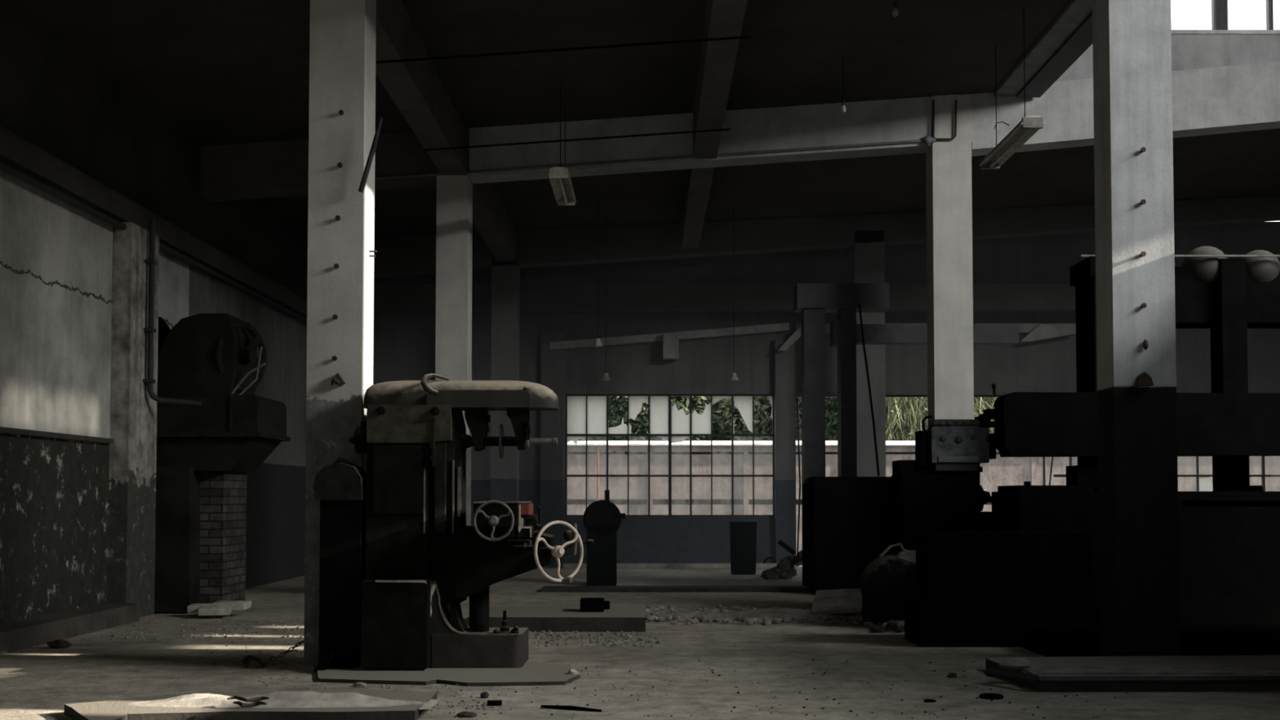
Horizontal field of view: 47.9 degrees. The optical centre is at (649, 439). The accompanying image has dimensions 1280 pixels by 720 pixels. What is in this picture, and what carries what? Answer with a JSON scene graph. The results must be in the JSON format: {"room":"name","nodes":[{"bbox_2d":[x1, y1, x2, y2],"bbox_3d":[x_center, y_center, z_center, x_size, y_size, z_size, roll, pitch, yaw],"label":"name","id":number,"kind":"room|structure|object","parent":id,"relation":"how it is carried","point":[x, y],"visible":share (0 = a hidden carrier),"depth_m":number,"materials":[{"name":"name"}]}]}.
{"room":"abandoned factory workshop","nodes":[
{"label":"abandoned factory workshop","id":0,"kind":"room"},
{"bbox_2d":[0,0,307,623],"bbox_3d":[-4.750,-1.089,9.051,0.300,5.000,25.200,0,-2,0],"label":"wall","id":1,"kind":"structure","parent":0,"point":[56,256],"depth_m":11.71,"materials":[{"name":"paint"}]},
{"bbox_2d":[0,426,113,443],"bbox_3d":[-4.575,-0.106,9.111,0.050,0.040,6.200,0,-2,0],"label":"trim","id":2,"kind":"structure","parent":1,"relation":"attached to","point":[2,429],"depth_m":11.00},
{"bbox_2d":[0,602,139,654],"bbox_3d":[-4.460,1.338,9.077,0.285,0.160,6.249,0,-2,0],"label":"trim","id":3,"kind":"structure","parent":1,"relation":"attached to","point":[20,634],"depth_m":10.71,"materials":[{"name":"grey concrete"}]},
{"bbox_2d":[106,222,159,617],"bbox_3d":[-4.520,-0.146,12.616,0.160,3.400,0.700,0,-2,0],"label":"pillar","id":4,"kind":"structure","parent":1,"relation":"attached to","point":[133,412],"depth_m":12.34,"materials":[{"name":"grey concrete"}]},
{"bbox_2d":[0,125,306,318],"bbox_3d":[-4.550,-1.917,13.888,0.100,0.200,15.600,0,-2,0],"label":"trim","id":5,"kind":"structure","parent":1,"relation":"attached to","point":[15,151],"depth_m":12.33,"materials":[{"name":"grey concrete"}]},
{"bbox_2d":[0,160,306,323],"bbox_3d":[-4.510,-1.749,13.831,0.060,0.077,15.500,0,-2,0],"label":"pipe","id":6,"kind":"object","parent":1,"relation":"attached to","point":[4,166],"visible":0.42,"depth_m":12.06,"materials":[{"name":"metal"}]},
{"bbox_2d":[142,217,201,406],"bbox_3d":[-4.215,-1.116,12.696,0.503,1.655,0.110,0,-2,-6],"label":"pipe","id":7,"kind":"object","parent":1,"relation":"attached to","point":[151,261],"visible":1,"depth_m":12.66,"materials":[{"name":"metal"}]},
{"bbox_2d":[200,128,472,201],"bbox_3d":[-3.225,-2.845,14.916,2.750,0.710,0.340,0,-2,0],"label":"trim","id":8,"kind":"structure","parent":1,"relation":"attached to","point":[274,169],"depth_m":14.74,"materials":[{"name":"grey concrete"}]},
{"bbox_2d":[373,284,1075,311],"bbox_3d":[2.600,-2.073,21.125,14.400,0.374,0.250,0,-2,0],"label":"trim","id":9,"kind":"structure","parent":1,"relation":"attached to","point":[387,297],"depth_m":21.00,"materials":[{"name":"grey concrete"}]},
{"bbox_2d":[373,195,1279,277],"bbox_3d":[2.600,-2.961,20.310,14.400,1.414,0.350,0,-2,0],"label":"ceiling beam","id":10,"kind":"structure","parent":1,"relation":"attached to","point":[404,255],"depth_m":20.13,"materials":[{"name":"grey concrete"}]},
{"bbox_2d":[0,565,1279,719],"bbox_3d":[2.600,1.484,8.948,15.000,0.150,25.800,0,-2,0],"label":"floor","id":11,"kind":"structure","parent":0,"point":[37,682],"depth_m":8.54,"materials":[{"name":"concrete"}]},
{"bbox_2d":[46,639,71,648],"bbox_3d":[-4.104,1.431,10.003,0.170,0.081,0.104,0,-2,0],"label":"stone","id":12,"kind":"object","parent":11,"relation":"on","point":[59,643],"visible":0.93,"depth_m":9.97,"materials":[{"name":"grey stone"}]},
{"bbox_2d":[83,618,304,641],"bbox_3d":[-3.379,1.500,11.349,1.690,0.028,1.884,0,-2,0],"label":"grit","id":13,"kind":"object","parent":11,"relation":"on","point":[248,620],"visible":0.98,"depth_m":11.11,"materials":[{"name":"gravel"}]},
{"bbox_2d":[186,600,251,617],"bbox_3d":[-3.784,1.495,12.555,0.508,0.143,0.432,0,-2,0],"label":"rubble","id":14,"kind":"object","parent":11,"relation":"on","point":[219,607],"visible":0.98,"depth_m":12.51,"materials":[{"name":"paint"}]},
{"bbox_2d":[154,313,290,612],"bbox_3d":[-4.104,0.225,13.507,1.182,2.730,1.110,0,-2,0],"label":"furnace","id":15,"kind":"object","parent":11,"relation":"on","point":[206,453],"visible":0.93,"depth_m":13.18,"materials":[{"name":"metal"}]},
{"bbox_2d":[66,689,435,719],"bbox_3d":[-1.892,1.305,6.985,1.762,0.050,1.014,1,-2,-20],"label":"concrete slab","id":16,"kind":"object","parent":11,"relation":"on","point":[112,709],"depth_m":6.73,"materials":[{"name":"grey concrete"}]},
{"bbox_2d":[128,690,439,709],"bbox_3d":[-1.818,1.253,6.957,1.560,0.067,0.350,0,-2,0],"label":"debris","id":17,"kind":"object","parent":16,"relation":"on","point":[310,699],"depth_m":6.90,"materials":[{"name":"paint"}]},
{"bbox_2d":[233,701,266,707],"bbox_3d":[-1.844,1.222,6.642,0.163,0.027,0.060,0,-2,0],"label":"strip","id":18,"kind":"object","parent":17,"relation":"on","point":[242,704],"visible":1,"depth_m":6.63,"materials":[{"name":"grey metal"}]},
{"bbox_2d":[200,623,303,666],"bbox_3d":[-2.824,1.465,10.436,0.917,0.017,3.216,1,-2,-14],"label":"crumbs","id":19,"kind":"object","parent":11,"relation":"on","point":[206,624],"visible":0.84,"depth_m":9.77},
{"bbox_2d":[241,640,303,669],"bbox_3d":[-2.480,1.331,9.018,0.662,0.163,0.323,-2,-3,45],"label":"chain","id":20,"kind":"object","parent":11,"relation":"on","point":[244,661],"visible":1,"depth_m":8.85,"materials":[{"name":"metal"}]},
{"bbox_2d":[303,0,377,666],"bbox_3d":[-1.955,-0.940,9.186,0.396,4.713,0.458,0,-2,0],"label":"concrete column","id":21,"kind":"structure","parent":11,"relation":"on","point":[341,251],"depth_m":9.06,"materials":[{"name":"concrete"}]},
{"bbox_2d":[358,116,382,192],"bbox_3d":[-1.746,-1.775,8.994,0.160,0.471,0.033,-1,-2,13],"label":"wooden pole","id":22,"kind":"object","parent":21,"relation":"attached to","point":[369,162],"visible":1,"depth_m":8.98,"materials":[{"name":"brown wood"}]},
{"bbox_2d":[352,682,367,687],"bbox_3d":[-1.604,1.360,7.960,0.081,0.033,0.060,1,-2,-18],"label":"stone","id":23,"kind":"object","parent":11,"relation":"on","point":[357,684],"visible":1,"depth_m":7.94,"materials":[{"name":"stone"}]},
{"bbox_2d":[253,672,506,718],"bbox_3d":[-1.506,1.355,7.699,1.483,0.021,1.825,0,-2,-4],"label":"crumbs","id":24,"kind":"object","parent":11,"relation":"on","point":[271,677],"visible":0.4,"depth_m":7.61,"materials":[{"name":"concrete"}]},
{"bbox_2d":[314,661,579,686],"bbox_3d":[-1.257,1.380,8.498,1.703,0.021,1.042,0,-2,0],"label":"pad","id":25,"kind":"object","parent":11,"relation":"on","point":[532,673],"visible":0.66,"depth_m":8.26,"materials":[{"name":"grey concrete"}]},
{"bbox_2d":[313,457,366,671],"bbox_3d":[-1.877,0.751,8.727,0.289,1.281,0.340,0,-2,0],"label":"guard","id":26,"kind":"object","parent":25,"relation":"on","point":[340,487],"visible":0.91,"depth_m":8.65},
{"bbox_2d":[348,373,594,668],"bbox_3d":[-1.089,0.499,8.890,1.435,1.770,1.123,-1,-2,22],"label":"machine","id":27,"kind":"object","parent":25,"relation":"on","point":[423,559],"visible":1,"depth_m":8.69,"materials":[{"name":"black paint"}]},
{"bbox_2d":[435,172,472,600],"bbox_3d":[-2.019,-0.540,14.813,0.324,4.363,0.360,0,-2,0],"label":"concrete column","id":28,"kind":"structure","parent":11,"relation":"on","point":[454,220],"depth_m":14.68,"materials":[{"name":"grey concrete"}]},
{"bbox_2d":[456,711,477,717],"bbox_3d":[-0.876,1.318,6.879,0.101,0.035,0.062,0,-2,0],"label":"stone","id":29,"kind":"object","parent":11,"relation":"on","point":[464,714],"visible":1,"depth_m":6.86,"materials":[{"name":"grey stone"}]},
{"bbox_2d":[480,691,488,698],"bbox_3d":[-0.864,1.339,7.518,0.046,0.043,0.041,-2,-3,34],"label":"stone","id":30,"kind":"object","parent":11,"relation":"on","point":[485,695],"visible":1,"depth_m":7.50,"materials":[{"name":"stone"}]},
{"bbox_2d":[487,700,502,706],"bbox_3d":[-0.783,1.330,7.254,0.070,0.022,0.050,0,-2,0],"label":"block","id":31,"kind":"object","parent":11,"relation":"on","point":[490,703],"visible":1,"depth_m":7.23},
{"bbox_2d":[490,255,519,501],"bbox_3d":[-2.031,-0.349,20.210,0.361,4.413,0.360,0,-2,0],"label":"concrete column","id":32,"kind":"structure","parent":11,"relation":"on","point":[505,279],"depth_m":20.07,"materials":[{"name":"grey concrete"}]},
{"bbox_2d":[466,605,645,631],"bbox_3d":[-0.731,1.465,11.756,1.391,0.118,1.152,0,-2,0],"label":"concrete plinth","id":33,"kind":"object","parent":11,"relation":"on","point":[536,618],"visible":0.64,"depth_m":11.18,"materials":[{"name":"grey concrete"}]},
{"bbox_2d":[540,705,601,711],"bbox_3d":[-0.389,1.325,7.094,0.331,0.022,0.022,-1,-3,25],"label":"rod","id":34,"kind":"object","parent":11,"relation":"on","point":[557,707],"visible":1,"depth_m":7.08,"materials":[{"name":"black metal"}]},
{"bbox_2d":[568,668,578,674],"bbox_3d":[-0.448,1.371,8.377,0.065,0.069,0.072,2,-3,-44],"label":"stone","id":35,"kind":"object","parent":11,"relation":"on","point":[572,671],"visible":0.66,"depth_m":8.36,"materials":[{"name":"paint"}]},
{"bbox_2d":[528,630,661,646],"bbox_3d":[-0.437,1.469,10.633,1.057,0.034,1.116,0,-2,0],"label":"rubble","id":36,"kind":"object","parent":11,"relation":"on","point":[549,633],"visible":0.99,"depth_m":10.58,"materials":[{"name":"gravel"}]},
{"bbox_2d":[580,597,609,612],"bbox_3d":[-0.448,1.360,11.812,0.239,0.100,0.250,0,-2,0],"label":"block","id":37,"kind":"object","parent":11,"relation":"on","point":[587,604],"visible":1,"depth_m":11.69,"materials":[{"name":"black metal"}]},
{"bbox_2d":[582,489,625,585],"bbox_3d":[-0.541,1.173,17.167,0.500,1.129,0.400,0,-2,0],"label":"grinder","id":38,"kind":"object","parent":11,"relation":"on","point":[602,519],"visible":1,"depth_m":16.97,"materials":[{"name":"black metal"}]},
{"bbox_2d":[540,585,809,591],"bbox_3d":[0.399,1.669,16.047,3.206,0.060,0.399,0,-2,0],"label":"curb","id":39,"kind":"object","parent":11,"relation":"on","point":[544,588],"visible":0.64,"depth_m":15.85,"materials":[{"name":"grey concrete"}]},
{"bbox_2d":[651,608,738,620],"bbox_3d":[0.599,1.531,12.557,1.269,0.054,0.842,0,-2,0],"label":"crumbs","id":40,"kind":"object","parent":11,"relation":"on","point":[655,618],"visible":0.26,"depth_m":12.82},
{"bbox_2d":[728,521,757,574],"bbox_3d":[1.267,1.479,19.556,0.384,0.707,0.384,0,-2,0],"label":"trash can","id":41,"kind":"object","parent":11,"relation":"on","point":[743,535],"visible":1,"depth_m":19.41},
{"bbox_2d":[647,608,860,623],"bbox_3d":[0.918,1.507,12.405,2.600,0.094,1.000,0,-2,0],"label":"heap","id":42,"kind":"object","parent":11,"relation":"on","point":[774,613],"visible":0.51,"depth_m":12.24,"materials":[{"name":"gravel"}]},
{"bbox_2d":[810,587,862,615],"bbox_3d":[1.668,1.413,12.554,0.492,0.218,0.486,-1,-2,14],"label":"board","id":43,"kind":"object","parent":42,"relation":"on","point":[843,601],"visible":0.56,"depth_m":12.49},
{"bbox_2d":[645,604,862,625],"bbox_3d":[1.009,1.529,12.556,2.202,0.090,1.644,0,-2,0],"label":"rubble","id":44,"kind":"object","parent":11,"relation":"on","point":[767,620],"visible":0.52,"depth_m":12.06,"materials":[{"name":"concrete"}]},
{"bbox_2d":[760,539,802,579],"bbox_3d":[1.704,1.575,18.510,0.562,0.569,0.618,0,-2,0],"label":"heap","id":45,"kind":"object","parent":11,"relation":"on","point":[784,570],"visible":0.89,"depth_m":18.37,"materials":[{"name":"grey stone"}]},
{"bbox_2d":[508,658,1133,718],"bbox_3d":[1.023,1.370,8.039,3.760,0.015,2.464,0,-2,0],"label":"crumbs","id":46,"kind":"object","parent":11,"relation":"on","point":[930,662],"visible":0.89,"depth_m":7.56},
{"bbox_2d":[850,231,885,476],"bbox_3d":[3.067,-0.525,20.217,0.416,4.765,0.360,0,-2,0],"label":"concrete column","id":47,"kind":"structure","parent":11,"relation":"on","point":[868,266],"depth_m":20.05,"materials":[{"name":"grey concrete"}]},
{"bbox_2d":[861,619,904,632],"bbox_3d":[2.026,1.482,11.737,0.604,0.125,1.386,0,-2,7],"label":"rubble","id":48,"kind":"object","parent":11,"relation":"on","point":[892,624],"visible":0.26,"depth_m":11.12,"materials":[{"name":"grey stone"}]},
{"bbox_2d":[860,542,915,627],"bbox_3d":[1.981,1.176,11.687,0.500,0.683,0.450,0,-2,0],"label":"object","id":49,"kind":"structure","parent":11,"relation":"on","point":[886,582],"depth_m":11.47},
{"bbox_2d":[882,620,904,631],"bbox_3d":[1.966,1.481,11.345,0.297,0.098,0.217,-1,-2,19],"label":"stone","id":50,"kind":"object","parent":11,"relation":"on","point":[901,623],"visible":0.28,"depth_m":11.30,"materials":[{"name":"stone"}]},
{"bbox_2d":[793,283,1018,595],"bbox_3d":[2.879,-0.020,16.064,2.478,3.425,1.300,0,-2,0],"label":"press","id":51,"kind":"object","parent":11,"relation":"on","point":[846,517],"visible":0.96,"depth_m":16.02,"materials":[{"name":"metal"}]},
{"bbox_2d":[924,698,936,702],"bbox_3d":[1.435,1.339,7.371,0.067,0.016,0.047,0,-2,0],"label":"scrap","id":52,"kind":"object","parent":11,"relation":"on","point":[926,700],"visible":1,"depth_m":7.36,"materials":[{"name":"black metal"}]},
{"bbox_2d":[890,415,995,555],"bbox_3d":[2.639,0.681,12.668,0.939,1.752,0.630,0,-2,0],"label":"machine","id":53,"kind":"object","parent":11,"relation":"on","point":[940,490],"visible":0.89,"depth_m":12.40,"materials":[{"name":"metal"}]},
{"bbox_2d":[925,94,973,427],"bbox_3d":[3.090,-0.941,14.829,0.398,5.165,0.360,0,-2,0],"label":"concrete column","id":54,"kind":"structure","parent":11,"relation":"on","point":[948,184],"depth_m":14.69,"materials":[{"name":"grey concrete"}]},
{"bbox_2d":[932,99,957,140],"bbox_3d":[3.011,-3.258,14.712,0.257,0.417,0.024,0,-2,0],"label":"loop","id":55,"kind":"object","parent":54,"relation":"attached to","point":[933,100],"visible":1,"depth_m":14.70,"materials":[{"name":"grey metal"}]},
{"bbox_2d":[946,672,956,677],"bbox_3d":[1.754,1.376,8.378,0.063,0.034,0.060,0,-2,0],"label":"stone","id":56,"kind":"object","parent":11,"relation":"on","point":[950,674],"visible":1,"depth_m":8.36,"materials":[{"name":"grey stone"}]},
{"bbox_2d":[978,693,1003,699],"bbox_3d":[1.782,1.343,7.516,0.124,0.018,0.124,0,-2,0],"label":"disc","id":57,"kind":"object","parent":11,"relation":"on","point":[984,695],"visible":1,"depth_m":7.48,"materials":[{"name":"black metal"}]},
{"bbox_2d":[999,657,1031,671],"bbox_3d":[2.058,1.272,8.109,0.198,0.075,0.137,0,-2,0],"label":"lump","id":58,"kind":"object","parent":11,"relation":"on","point":[1015,664],"visible":0.99,"depth_m":8.07,"materials":[{"name":"stone"}]},
{"bbox_2d":[904,531,1279,657],"bbox_3d":[3.543,1.057,10.051,3.313,0.791,1.270,0,-2,0],"label":"bed","id":59,"kind":"object","parent":11,"relation":"on","point":[1032,591],"visible":0.92,"depth_m":10.16,"materials":[{"name":"black metal"}]},
{"bbox_2d":[979,245,1279,624],"bbox_3d":[4.033,-0.033,11.410,2.910,3.078,1.200,0,-2,0],"label":"machine","id":60,"kind":"object","parent":11,"relation":"on","point":[1229,534],"visible":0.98,"depth_m":11.01,"materials":[{"name":"black metal"}]},
{"bbox_2d":[983,654,1279,692],"bbox_3d":[3.030,1.337,8.308,2.319,0.092,1.180,0,-2,0],"label":"plinth","id":61,"kind":"object","parent":11,"relation":"on","point":[1040,683],"depth_m":7.87,"materials":[{"name":"concrete"}]},
{"bbox_2d":[1092,0,1180,656],"bbox_3d":[3.102,-2.382,9.243,0.391,7.600,0.400,0,-2,0],"label":"concrete column","id":62,"kind":"structure","parent":11,"relation":"on","point":[1136,356],"depth_m":9.05,"materials":[{"name":"concrete"}]},
{"bbox_2d":[13,0,1279,238],"bbox_3d":[2.600,-3.655,9.153,14.400,0.867,25.200,0,-2,0],"label":"ceiling","id":63,"kind":"structure","parent":0,"point":[220,72],"depth_m":13.38,"materials":[{"name":"grey concrete"}]},
{"bbox_2d":[547,85,576,205],"bbox_3d":[-0.838,-2.841,13.850,0.200,0.943,1.259,0,-2,0],"label":"lamp","id":64,"kind":"object","parent":63,"relation":"hanging from","point":[559,178],"visible":1,"depth_m":13.70,"materials":[{"name":"white metal"}]},
{"bbox_2d":[593,200,602,346],"bbox_3d":[-0.659,-2.160,18.301,0.120,1.973,0.120,0,-2,0],"label":"pendant lamp","id":65,"kind":"object","parent":63,"relation":"hanging from","point":[597,343],"visible":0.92,"depth_m":18.28,"materials":[{"name":"grey metal"}]},
{"bbox_2d":[601,213,610,380],"bbox_3d":[-0.582,-1.948,19.093,0.120,2.344,0.120,0,-2,0],"label":"pendant lamp","id":66,"kind":"object","parent":63,"relation":"hanging from","point":[606,376],"visible":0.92,"depth_m":19.07,"materials":[{"name":"grey metal"}]},
{"bbox_2d":[729,206,738,380],"bbox_3d":[1.111,-2.006,19.095,0.120,2.461,0.120,0,-2,0],"label":"pendant lamp","id":67,"kind":"object","parent":63,"relation":"hanging from","point":[733,377],"visible":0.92,"depth_m":19.10,"materials":[{"name":"grey metal"}]},
{"bbox_2d":[840,55,846,113],"bbox_3d":[1.763,-3.241,13.140,0.055,0.539,0.056,0,-2,0],"label":"light bulb","id":68,"kind":"object","parent":63,"relation":"hanging from","point":[843,108],"visible":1,"depth_m":13.12,"materials":[{"name":"glass"}]},
{"bbox_2d":[892,0,898,17],"bbox_3d":[1.984,-3.501,11.649,0.055,0.169,0.056,0,-2,0],"label":"light bulb","id":69,"kind":"object","parent":63,"relation":"hanging from","point":[895,12],"visible":1,"depth_m":11.64,"materials":[{"name":"glass"}]},
{"bbox_2d":[979,8,1044,168],"bbox_3d":[3.098,-4.300,12.682,0.315,3.532,1.509,0,-2,0],"label":"lamp","id":70,"kind":"object","parent":63,"relation":"hanging from","point":[1028,126],"visible":1,"depth_m":12.46,"materials":[{"name":"grey metal"}]},
{"bbox_2d":[373,222,1279,563],"bbox_3d":[2.825,-0.680,21.785,15.450,5.200,0.280,0,-2,0],"label":"wall","id":71,"kind":"structure","parent":0,"point":[405,342],"depth_m":21.67,"materials":[{"name":"paint"}]},
{"bbox_2d":[375,0,525,278],"bbox_3d":[-2.000,-2.890,15.528,0.260,0.450,12.400,0,-2,0],"label":"trim","id":72,"kind":"structure","parent":71,"relation":"attached to","point":[416,88],"depth_m":12.60,"materials":[{"name":"grey concrete"}]},
{"bbox_2d":[540,333,564,567],"bbox_3d":[-1.460,0.162,21.551,0.340,3.500,0.120,0,-2,0],"label":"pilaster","id":73,"kind":"structure","parent":71,"relation":"attached to","point":[552,456],"depth_m":21.50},
{"bbox_2d":[550,322,789,349],"bbox_3d":[0.291,-1.535,21.599,3.573,0.402,0.160,0,-2,0],"label":"trim","id":74,"kind":"structure","parent":71,"relation":"attached to","point":[769,328],"depth_m":21.52,"materials":[{"name":"grey concrete"}]},
{"bbox_2d":[565,394,774,516],"bbox_3d":[0.300,0.246,21.688,3.185,1.891,0.060,0,-2,0],"label":"window","id":75,"kind":"structure","parent":71,"relation":"in","point":[586,415],"depth_m":21.70,"materials":[{"name":"metal"}]},
{"bbox_2d":[662,333,678,359],"bbox_3d":[0.311,-1.377,21.472,0.227,0.366,0.300,0,-2,0],"label":"trim","id":76,"kind":"structure","parent":71,"relation":"attached to","point":[670,340],"depth_m":21.32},
{"bbox_2d":[562,562,796,568],"bbox_3d":[0.433,1.875,21.369,3.453,0.067,0.359,0,-2,0],"label":"baseboard","id":77,"kind":"structure","parent":71,"relation":"attached to","point":[565,565],"depth_m":21.19,"materials":[{"name":"paint"}]},
{"bbox_2d":[679,0,747,266],"bbox_3d":[0.560,-3.322,9.140,0.240,0.450,25.200,0,-2,0],"label":"trim","id":78,"kind":"structure","parent":71,"relation":"attached to","point":[722,18],"depth_m":12.68,"materials":[{"name":"grey concrete"}]},
{"bbox_2d":[375,35,751,63],"bbox_3d":[-0.675,-2.898,10.724,2.851,0.214,0.018,0,-2,0],"label":"ceiling pipe","id":79,"kind":"object","parent":78,"relation":"attached to","point":[740,37],"visible":0.85,"depth_m":10.72,"materials":[{"name":"black metal"}]},
{"bbox_2d":[424,128,730,151],"bbox_3d":[-0.675,-2.791,13.422,2.851,0.214,0.018,0,-2,0],"label":"ceiling pipe","id":80,"kind":"object","parent":78,"relation":"attached to","point":[726,129],"visible":1,"depth_m":13.41,"materials":[{"name":"black metal"}]},
{"bbox_2d":[773,339,795,563],"bbox_3d":[2.015,0.211,21.529,0.290,3.400,0.160,0,-2,0],"label":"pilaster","id":81,"kind":"structure","parent":71,"relation":"attached to","point":[784,374],"depth_m":21.45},
{"bbox_2d":[776,326,800,351],"bbox_3d":[2.068,-1.495,21.517,0.358,0.377,0.280,0,-2,0],"label":"trim","id":82,"kind":"structure","parent":71,"relation":"attached to","point":[796,335],"depth_m":21.38,"materials":[{"name":"grey concrete"}]},
{"bbox_2d":[795,394,837,566],"bbox_3d":[2.525,0.622,21.703,0.730,2.592,0.180,0,-2,0],"label":"door","id":83,"kind":"structure","parent":71,"relation":"in","point":[797,396],"depth_m":21.66,"materials":[{"name":"grey metal"}]},
{"bbox_2d":[795,323,1075,333],"bbox_3d":[4.295,-1.660,21.614,4.210,0.131,0.140,0,-2,0],"label":"trim","id":84,"kind":"structure","parent":71,"relation":"attached to","point":[1023,327],"depth_m":21.55,"materials":[{"name":"grey concrete"}]},
{"bbox_2d":[795,391,1076,394],"bbox_3d":[4.510,-0.689,21.615,4.680,0.040,0.060,0,-2,0],"label":"trim","id":85,"kind":"structure","parent":71,"relation":"attached to","point":[796,393],"depth_m":21.59,"materials":[{"name":"grey metal"}]},
{"bbox_2d":[885,394,1071,485],"bbox_3d":[5.140,0.246,21.688,3.280,1.841,0.060,0,-2,0],"label":"window","id":86,"kind":"structure","parent":71,"relation":"in","point":[886,395],"depth_m":21.70,"materials":[{"name":"metal"}]},
{"bbox_2d":[1018,324,1075,342],"bbox_3d":[5.924,-1.573,21.430,0.864,0.248,0.100,0,-2,0],"label":"trim","id":87,"kind":"structure","parent":71,"relation":"attached to","point":[1040,332],"depth_m":21.38,"materials":[{"name":"grey concrete"}]},
{"bbox_2d":[1177,456,1279,491],"bbox_3d":[8.900,0.246,21.688,3.345,1.891,0.060,0,-2,0],"label":"window","id":88,"kind":"structure","parent":71,"relation":"in","point":[1203,483],"depth_m":21.67,"materials":[{"name":"metal"}]},
{"bbox_2d":[1055,34,1279,81],"bbox_3d":[6.560,-3.781,14.943,6.480,0.850,0.240,0,-2,0],"label":"wall","id":89,"kind":"structure","parent":0,"point":[1188,51],"depth_m":14.83,"materials":[{"name":"grey concrete"}]},
{"bbox_2d":[374,135,935,179],"bbox_3d":[0.044,-2.874,14.697,5.742,0.455,0.100,0,-2,0],"label":"conduit pipe","id":90,"kind":"object","parent":89,"relation":"attached to","point":[927,140],"visible":0.98,"depth_m":14.71,"materials":[{"name":"grey metal"}]},
{"bbox_2d":[469,93,972,183],"bbox_3d":[0.725,-3.117,14.927,5.150,0.875,0.340,0,-2,0],"label":"ceiling beam","id":91,"kind":"structure","parent":89,"relation":"attached to","point":[908,118],"depth_m":14.76,"materials":[{"name":"concrete"}]},
{"bbox_2d":[971,61,1279,156],"bbox_3d":[6.550,-3.571,14.945,6.500,1.221,0.340,0,-2,0],"label":"beam","id":92,"kind":"structure","parent":89,"relation":"attached to","point":[1240,98],"depth_m":14.77,"materials":[{"name":"concrete"}]},
{"bbox_2d":[1171,30,1279,34],"bbox_3d":[6.560,-4.185,14.969,6.480,0.040,0.300,0,-2,0],"label":"trim","id":93,"kind":"structure","parent":89,"relation":"attached to","point":[1173,32],"depth_m":14.82,"materials":[{"name":"grey concrete"}]},
{"bbox_2d":[1211,0,1273,30],"bbox_3d":[6.645,-5.078,15.025,6.310,1.750,0.120,0,-2,0],"label":"window","id":94,"kind":"structure","parent":89,"relation":"in","point":[1219,7],"depth_m":14.94,"materials":[{"name":"metal"}]},
{"bbox_3d":[3.545,-5.226,5.713,0.150,2.199,18.200,0,-2,0],"label":"wall","id":95,"kind":"structure","parent":0,"visible":0},
{"bbox_2d":[993,0,1092,96],"bbox_3d":[3.630,-4.078,5.668,0.220,0.400,18.200,0,-2,0],"label":"beam","id":96,"kind":"structure","parent":95,"relation":"attached to","point":[1076,11],"depth_m":13.12,"materials":[{"name":"grey concrete"}]},
{"bbox_2d":[1016,11,1093,97],"bbox_3d":[3.860,-3.929,5.636,0.240,0.160,18.150,0,-2,0],"label":"beam","id":97,"kind":"structure","parent":95,"relation":"attached to","point":[1082,38],"depth_m":13.48,"materials":[{"name":"concrete"}]},
{"label":"outside","id":98,"kind":"structure","parent":0,"visible":0},
{"bbox_3d":[5.000,2.861,40.868,70.000,0.150,38.100,0,-2,0],"label":"ground","id":99,"kind":"structure","parent":98,"visible":0},
{"bbox_2d":[596,452,599,501],"bbox_3d":[-1.011,1.260,27.972,0.038,2.018,0.040,0,-2,0],"label":"stake","id":100,"kind":"object","parent":99,"relation":"on","point":[597,453],"visible":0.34,"depth_m":27.98,"materials":[{"name":"paint"}]},
{"bbox_2d":[586,395,731,440],"bbox_3d":[0.119,-0.338,33.046,3.480,5.633,2.711,0,-2,0],"label":"dense tree","id":101,"kind":"object","parent":99,"relation":"on","point":[617,405],"visible":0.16,"depth_m":32.30,"materials":[{"name":"green plant"}]},
{"bbox_2d":[693,395,801,440],"bbox_3d":[2.194,-0.098,33.458,3.335,5.187,2.693,-1,-2,12],"label":"dense tree","id":102,"kind":"object","parent":99,"relation":"on","point":[762,404],"visible":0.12,"depth_m":32.56,"materials":[{"name":"green plant"}]},
{"bbox_2d":[768,397,908,440],"bbox_3d":[4.332,-0.310,33.304,3.702,5.597,2.715,0,-2,3],"label":"dense tree","id":103,"kind":"object","parent":99,"relation":"on","point":[831,403],"visible":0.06,"depth_m":32.38,"materials":[{"name":"green plant"}]},
{"bbox_2d":[567,440,1279,551],"bbox_3d":[5.500,1.193,30.026,29.000,2.317,0.300,0,-2,0],"label":"fence","id":104,"kind":"object","parent":99,"relation":"on","point":[1000,471],"visible":0.16,"depth_m":30.02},
{"bbox_2d":[885,397,996,440],"bbox_3d":[6.319,0.479,32.389,3.824,5.125,2.604,0,-2,0],"label":"reeds","id":105,"kind":"object","parent":99,"relation":"on","point":[912,412],"visible":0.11,"depth_m":31.88,"materials":[{"name":"green plant"}]},
{"bbox_2d":[973,397,995,433],"bbox_3d":[8.213,0.497,32.586,3.384,5.139,2.568,0,-2,0],"label":"reeds","id":106,"kind":"object","parent":99,"relation":"on","point":[988,398],"visible":0.02,"depth_m":32.06,"materials":[{"name":"green plant"}]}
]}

